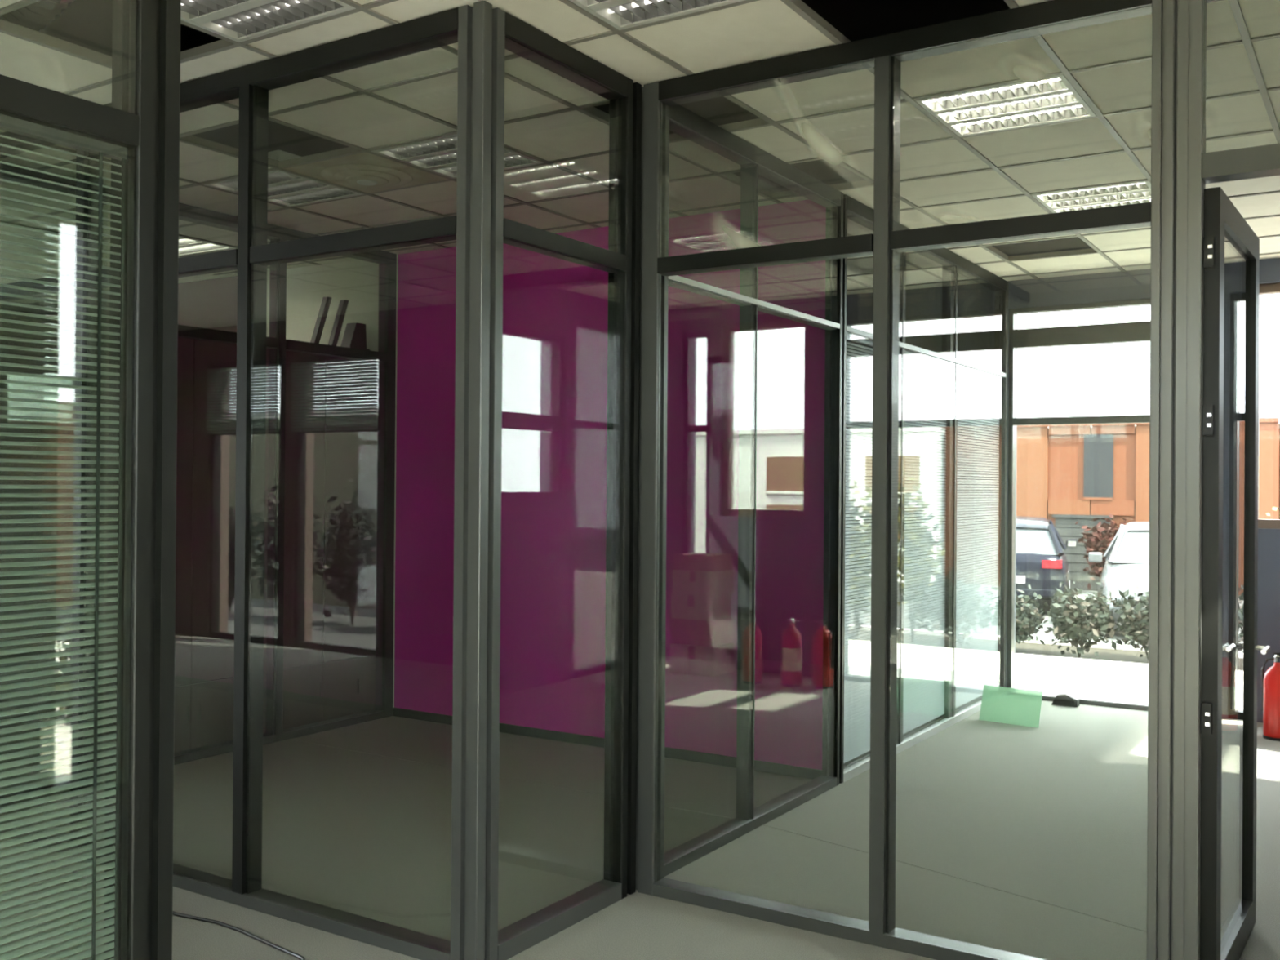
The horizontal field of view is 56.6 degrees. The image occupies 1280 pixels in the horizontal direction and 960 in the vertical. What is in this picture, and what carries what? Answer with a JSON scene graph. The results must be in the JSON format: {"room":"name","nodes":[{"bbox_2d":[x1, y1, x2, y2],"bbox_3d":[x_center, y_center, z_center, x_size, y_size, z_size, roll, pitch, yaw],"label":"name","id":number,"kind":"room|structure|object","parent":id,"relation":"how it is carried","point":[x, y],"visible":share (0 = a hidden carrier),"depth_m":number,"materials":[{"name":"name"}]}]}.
{"room":"office","nodes":[
{"label":"office","id":0,"kind":"room"},
{"bbox_2d":[0,316,74,735],"bbox_3d":[-3.776,0.285,7.601,0.120,2.560,2.946,0,0,32],"label":"wall","id":1,"kind":"structure","parent":0,"point":[7,325],"depth_m":7.42,"materials":[{"name":"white paint"}]},
{"bbox_2d":[0,199,826,769],"bbox_3d":[-2.388,0.029,8.536,8.115,3.100,0.120,0,0,32],"label":"wall","id":2,"kind":"structure","parent":0,"point":[555,310],"depth_m":7.13,"materials":[{"name":"paint"}]},
{"bbox_2d":[392,707,822,779],"bbox_3d":[-0.333,1.561,7.136,3.132,0.055,0.012,0,0,32],"label":"baseboard","id":3,"kind":"structure","parent":2,"relation":"attached to","point":[699,757],"depth_m":7.07,"materials":[{"name":"black"}]},
{"bbox_2d":[0,686,1279,959],"bbox_3d":[-2.231,1.628,5.597,11.550,0.120,11.367,0,0,32],"label":"floor","id":4,"kind":"structure","parent":0,"point":[1028,841],"depth_m":5.14,"materials":[{"name":"grey carpet"}]},
{"bbox_2d":[54,327,236,768],"bbox_3d":[-2.776,0.369,6.938,0.581,2.400,0.965,0,0,32],"label":"tall cabinet","id":5,"kind":"object","parent":4,"relation":"on","point":[206,371],"visible":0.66,"depth_m":6.83,"materials":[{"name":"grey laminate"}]},
{"bbox_2d":[50,859,305,959],"bbox_3d":[-1.667,1.560,4.279,0.341,0.012,1.902,1,0,-41],"label":"power cable","id":6,"kind":"object","parent":4,"relation":"on","point":[235,928],"visible":0.69,"depth_m":4.13,"materials":[{"name":"black plastic"}]},
{"bbox_2d":[0,160,396,798],"bbox_3d":[-2.446,0.021,6.802,0.085,3.100,2.843,0,0,32],"label":"glass wall","id":7,"kind":"structure","parent":4,"relation":"on","point":[277,343],"depth_m":7.18,"materials":[{"name":"black metal"}]},
{"bbox_2d":[0,0,505,959],"bbox_3d":[-1.835,0.017,4.686,3.217,3.100,0.110,0,0,32],"label":"glass wall","id":8,"kind":"structure","parent":4,"relation":"on","point":[478,30],"depth_m":4.00,"materials":[{"name":"grey metal"}]},
{"bbox_2d":[262,348,377,733],"bbox_3d":[-2.244,0.377,7.773,0.581,2.400,0.965,0,0,32],"label":"tall cabinet","id":9,"kind":"object","parent":4,"relation":"on","point":[331,402],"visible":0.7,"depth_m":7.66,"materials":[{"name":"grey laminate"}]},
{"bbox_2d":[310,296,332,343],"bbox_3d":[-2.087,-1.012,7.760,0.048,0.380,0.170,0,0,32],"label":"folder","id":10,"kind":"object","parent":9,"relation":"on","point":[326,302],"visible":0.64,"depth_m":7.75,"materials":[{"name":"black plastic"}]},
{"bbox_2d":[328,299,348,346],"bbox_3d":[-2.007,-1.011,7.886,0.048,0.380,0.170,0,0,32],"label":"folder","id":11,"kind":"object","parent":9,"relation":"on","point":[343,304],"visible":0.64,"depth_m":7.88,"materials":[{"name":"black plastic"}]},
{"bbox_2d":[340,322,369,350],"bbox_3d":[-1.935,-0.940,8.044,0.120,0.240,0.175,0,0,32],"label":"storage box","id":12,"kind":"object","parent":9,"relation":"on","point":[354,335],"visible":0.54,"depth_m":8.02,"materials":[{"name":"grey cardboard"}]},
{"bbox_2d":[0,0,1008,959],"bbox_3d":[-0.207,0.028,4.351,0.110,3.100,10.815,0,0,32],"label":"glass wall","id":13,"kind":"structure","parent":4,"relation":"on","point":[140,134],"depth_m":3.95,"materials":[{"name":"grey metal"}]},
{"bbox_2d":[0,113,126,160],"bbox_3d":[-1.594,-0.763,2.147,0.024,0.026,1.465,0,0,32],"label":"blind","id":14,"kind":"object","parent":13,"relation":"attached to","point":[10,122],"depth_m":2.63,"materials":[{"name":"grey metal"}]},
{"bbox_2d":[846,333,872,347],"bbox_3d":[1.269,-0.766,6.643,0.024,0.026,0.775,0,0,32],"label":"blind","id":15,"kind":"object","parent":13,"relation":"attached to","point":[855,338],"depth_m":6.52,"materials":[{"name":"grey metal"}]},
{"bbox_2d":[635,0,1174,959],"bbox_3d":[0.779,0.034,4.120,1.973,3.100,0.085,0,0,32],"label":"glass wall","id":16,"kind":"structure","parent":4,"relation":"on","point":[886,53],"depth_m":4.05,"materials":[{"name":"grey metal"}]},
{"bbox_2d":[978,684,1042,728],"bbox_3d":[2.523,1.501,7.972,0.409,0.225,0.286,0,0,39],"label":"sheet","id":17,"kind":"object","parent":4,"relation":"on","point":[1015,706],"visible":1,"depth_m":7.89,"materials":[{"name":"plastic"}]},
{"bbox_2d":[1051,693,1079,706],"bbox_3d":[3.059,1.577,8.551,0.180,0.085,0.088,0,0,32],"label":"desk telephone","id":18,"kind":"object","parent":4,"relation":"on","point":[1061,699],"visible":1,"depth_m":8.52,"materials":[{"name":"black plastic"}]},
{"bbox_2d":[1261,652,1279,741],"bbox_3d":[4.001,1.344,7.460,0.164,0.557,0.164,0,0,17],"label":"fire extinguisher","id":19,"kind":"object","parent":4,"relation":"on","point":[1270,680],"visible":1,"depth_m":7.42,"materials":[{"name":"red metal"}]},
{"bbox_2d":[0,0,1279,303],"bbox_3d":[-2.204,-2.032,5.612,11.550,1.000,11.367,0,0,32],"label":"ceiling","id":20,"kind":"structure","parent":0,"point":[947,178],"depth_m":5.22,"materials":[{"name":"grey"}]},
{"bbox_2d":[0,0,75,31],"bbox_3d":[-1.810,-1.796,4.051,2.693,0.304,0.371,0,0,32],"label":"flexible duct","id":21,"kind":"object","parent":20,"relation":"attached to","point":[36,16],"visible":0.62,"depth_m":4.25,"materials":[{"name":"silver metal"}]},
{"bbox_2d":[102,235,234,256],"bbox_3d":[-3.064,-1.580,7.728,0.572,0.100,0.572,0,0,32],"label":"ceiling light","id":22,"kind":"object","parent":20,"relation":"attached to","point":[186,246],"visible":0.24,"depth_m":7.82,"materials":[{"name":"white metal"}]},
{"bbox_2d":[180,0,355,42],"bbox_3d":[-1.316,-1.583,3.770,0.572,0.100,0.572,0,0,32],"label":"ceiling light","id":23,"kind":"object","parent":20,"relation":"attached to","point":[237,20],"visible":0.9,"depth_m":3.93,"materials":[{"name":"white metal"}]},
{"bbox_2d":[204,150,362,207],"bbox_3d":[-1.868,-1.577,6.255,0.572,0.100,0.572,0,0,32],"label":"ceiling light","id":24,"kind":"object","parent":20,"relation":"attached to","point":[285,188],"visible":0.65,"depth_m":6.25,"materials":[{"name":"white metal"}]},
{"bbox_2d":[284,152,448,193],"bbox_3d":[-1.362,-1.509,5.933,0.574,0.059,0.574,0,0,32],"label":"ceiling panel","id":25,"kind":"object","parent":20,"relation":"in","point":[365,172],"visible":1,"depth_m":5.85,"materials":[{"name":"metal"}]},
{"bbox_2d":[370,133,543,178],"bbox_3d":[-0.856,-1.572,5.611,0.572,0.100,0.572,0,0,32],"label":"ceiling light","id":26,"kind":"object","parent":20,"relation":"attached to","point":[437,155],"visible":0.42,"depth_m":5.61,"materials":[{"name":"white metal"}]},
{"bbox_2d":[568,0,745,30],"bbox_3d":[0.018,-1.574,3.632,0.572,0.100,0.572,0,0,32],"label":"ceiling light","id":27,"kind":"object","parent":20,"relation":"attached to","point":[621,15],"visible":1,"depth_m":3.87,"materials":[{"name":"white metal"}]},
{"bbox_2d":[915,75,1096,137],"bbox_3d":[1.491,-1.558,4.828,0.572,0.100,0.572,0,0,32],"label":"ceiling light","id":28,"kind":"object","parent":20,"relation":"attached to","point":[1051,100],"visible":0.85,"depth_m":4.84,"materials":[{"name":"white metal"}]},
{"bbox_2d":[1031,181,1151,213],"bbox_3d":[2.458,-1.544,6.346,0.572,0.100,0.572,0,0,32],"label":"ceiling light","id":29,"kind":"object","parent":20,"relation":"attached to","point":[1139,192],"visible":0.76,"depth_m":6.33,"materials":[{"name":"white metal"}]},
{"bbox_2d":[844,236,1279,722],"bbox_3d":[0.770,-0.365,10.294,11.550,3.950,0.250,0,0,32],"label":"wall","id":30,"kind":"structure","parent":0,"point":[976,302],"depth_m":8.96,"materials":[{"name":"grey stone"}]},
{"bbox_2d":[1006,298,1150,710],"bbox_3d":[3.340,0.172,8.581,1.330,2.900,0.090,0,0,32],"label":"window","id":31,"kind":"structure","parent":30,"relation":"in","point":[1133,331],"depth_m":8.75,"materials":[{"name":"grey metal"}]},
{"bbox_2d":[1257,282,1279,528],"bbox_3d":[4.489,-0.482,7.877,0.860,1.680,0.112,0,0,32],"label":"window","id":32,"kind":"structure","parent":30,"relation":"in","point":[1268,288],"depth_m":8.02,"materials":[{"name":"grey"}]},
{"bbox_3d":[2.482,-0.385,2.465,0.250,3.950,11.117,0,0,32],"label":"wall","id":33,"kind":"structure","parent":0,"visible":0},
{"bbox_2d":[1169,0,1279,959],"bbox_3d":[2.352,0.044,3.625,1.212,3.100,0.940,0,0,32],"label":"door","id":34,"kind":"structure","parent":33,"relation":"in","point":[1216,252],"depth_m":3.55,"materials":[{"name":"grey metal"}]},
{"label":"outside","id":35,"kind":"structure","parent":0,"visible":0},
{"bbox_2d":[1024,589,1147,645],"bbox_3d":[26.556,2.455,46.289,120.000,0.200,81.050,0,0,32],"label":"ground","id":36,"kind":"structure","parent":35,"point":[1041,634],"depth_m":16.92,"materials":[{"name":"concrete"}]},
{"bbox_2d":[1015,515,1077,603],"bbox_3d":[6.339,1.351,20.224,2.080,1.485,4.165,0,0,19],"label":"car","id":37,"kind":"object","parent":36,"relation":"on","point":[1041,559],"visible":0.39,"depth_m":18.23,"materials":[{"name":"black paint"}]},
{"bbox_2d":[1041,560,1062,568],"bbox_3d":[6.284,1.284,18.135,0.290,0.140,0.130,0,0,19],"label":"tail light","id":38,"kind":"object","parent":37,"relation":"attached to","point":[1046,564],"depth_m":18.09,"materials":[{"name":"red plastic"}]},
{"bbox_2d":[1066,539,1077,547],"bbox_3d":[7.512,1.104,20.688,0.180,0.140,0.140,0,0,19],"label":"mirror","id":39,"kind":"object","parent":37,"relation":"attached to","point":[1069,543],"depth_m":20.62,"materials":[{"name":"white paint"}]},
{"bbox_2d":[1067,540,1075,546],"bbox_3d":[7.490,1.104,20.617,0.135,0.100,0.007,0,0,19],"label":"mirror glass","id":40,"kind":"object","parent":37,"relation":"attached to","point":[1070,543],"depth_m":20.61,"materials":[{"name":"white mirror"}]},
{"bbox_2d":[1075,514,1126,590],"bbox_3d":[8.641,1.372,21.990,1.017,1.495,1.032,1,0,-25],"label":"shrub","id":41,"kind":"object","parent":36,"relation":"on","point":[1098,544],"visible":0.44,"depth_m":21.90,"materials":[{"name":"red plant"}]},
{"bbox_2d":[1088,521,1149,633],"bbox_3d":[7.541,1.346,16.976,2.080,1.485,4.165,0,0,22],"label":"car","id":42,"kind":"object","parent":36,"relation":"on","point":[1126,567],"visible":0.28,"depth_m":16.19,"materials":[{"name":"silver metal"}]},
{"bbox_2d":[1088,551,1102,562],"bbox_3d":[6.349,1.078,16.576,0.180,0.140,0.140,0,0,22],"label":"mirror","id":43,"kind":"object","parent":42,"relation":"attached to","point":[1093,557],"depth_m":16.51,"materials":[{"name":"white plastic"}]},
{"bbox_2d":[1016,417,1279,591],"bbox_3d":[11.031,0.533,25.966,15.130,3.240,8.040,0,0,32],"label":"building","id":44,"kind":"structure","parent":36,"relation":"on","point":[1067,474],"depth_m":22.81,"materials":[{"name":"brown"}]},
{"bbox_2d":[1054,517,1111,591],"bbox_3d":[8.527,1.421,22.887,1.040,1.400,0.028,0,0,32],"label":"shutter","id":45,"kind":"object","parent":44,"relation":"hanging from","point":[1067,528],"depth_m":22.92,"materials":[{"name":"grey metal"}]},
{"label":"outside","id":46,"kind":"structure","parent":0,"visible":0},
{"bbox_3d":[18.358,2.091,-25.551,56.650,0.200,48.950,0,0,32],"label":"ground","id":47,"kind":"structure","parent":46,"visible":0},
{"bbox_2d":[1015,641,1148,663],"bbox_3d":[3.149,1.866,12.325,15.000,0.340,1.200,0,0,32],"label":"planting bed","id":48,"kind":"object","parent":47,"relation":"on","point":[1113,655],"depth_m":11.71,"materials":[{"name":"beige concrete"}]},
{"bbox_2d":[1015,584,1052,644],"bbox_3d":[3.669,1.366,11.761,0.767,0.669,0.721,1,0,-22],"label":"shrub","id":49,"kind":"object","parent":48,"relation":"on","point":[1027,620],"visible":0.28,"depth_m":11.65,"materials":[{"name":"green plant"}]},
{"bbox_2d":[1035,578,1123,657],"bbox_3d":[4.212,1.324,11.331,0.801,0.756,0.615,0,0,32],"label":"shrub","id":50,"kind":"object","parent":48,"relation":"on","point":[1076,621],"visible":1,"depth_m":11.28,"materials":[{"name":"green plant"}]},
{"bbox_2d":[1106,585,1148,661],"bbox_3d":[4.815,1.330,11.069,0.859,0.753,0.734,0,0,32],"label":"shrub","id":51,"kind":"object","parent":48,"relation":"on","point":[1137,628],"visible":0.36,"depth_m":11.09,"materials":[{"name":"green plant"}]},
{"bbox_2d":[1266,506,1279,519],"bbox_3d":[5.750,0.807,10.432,0.635,1.804,0.546,0,0,32],"label":"shrub","id":52,"kind":"object","parent":48,"relation":"on","point":[1275,508],"visible":0.02,"depth_m":10.41,"materials":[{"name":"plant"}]},
{"bbox_2d":[1015,638,1148,651],"bbox_3d":[3.498,1.851,12.873,15.000,0.380,0.100,0,0,32],"label":"kerb","id":53,"kind":"object","parent":47,"relation":"on","point":[1108,646],"depth_m":12.08,"materials":[{"name":"white concrete"}]},
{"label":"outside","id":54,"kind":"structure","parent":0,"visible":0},
{"bbox_2d":[1015,653,1148,703],"bbox_3d":[1.665,1.828,11.205,13.700,0.385,2.283,0,0,32],"label":"pavement","id":55,"kind":"structure","parent":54,"point":[1117,681],"depth_m":9.89,"materials":[{"name":"white concrete"}]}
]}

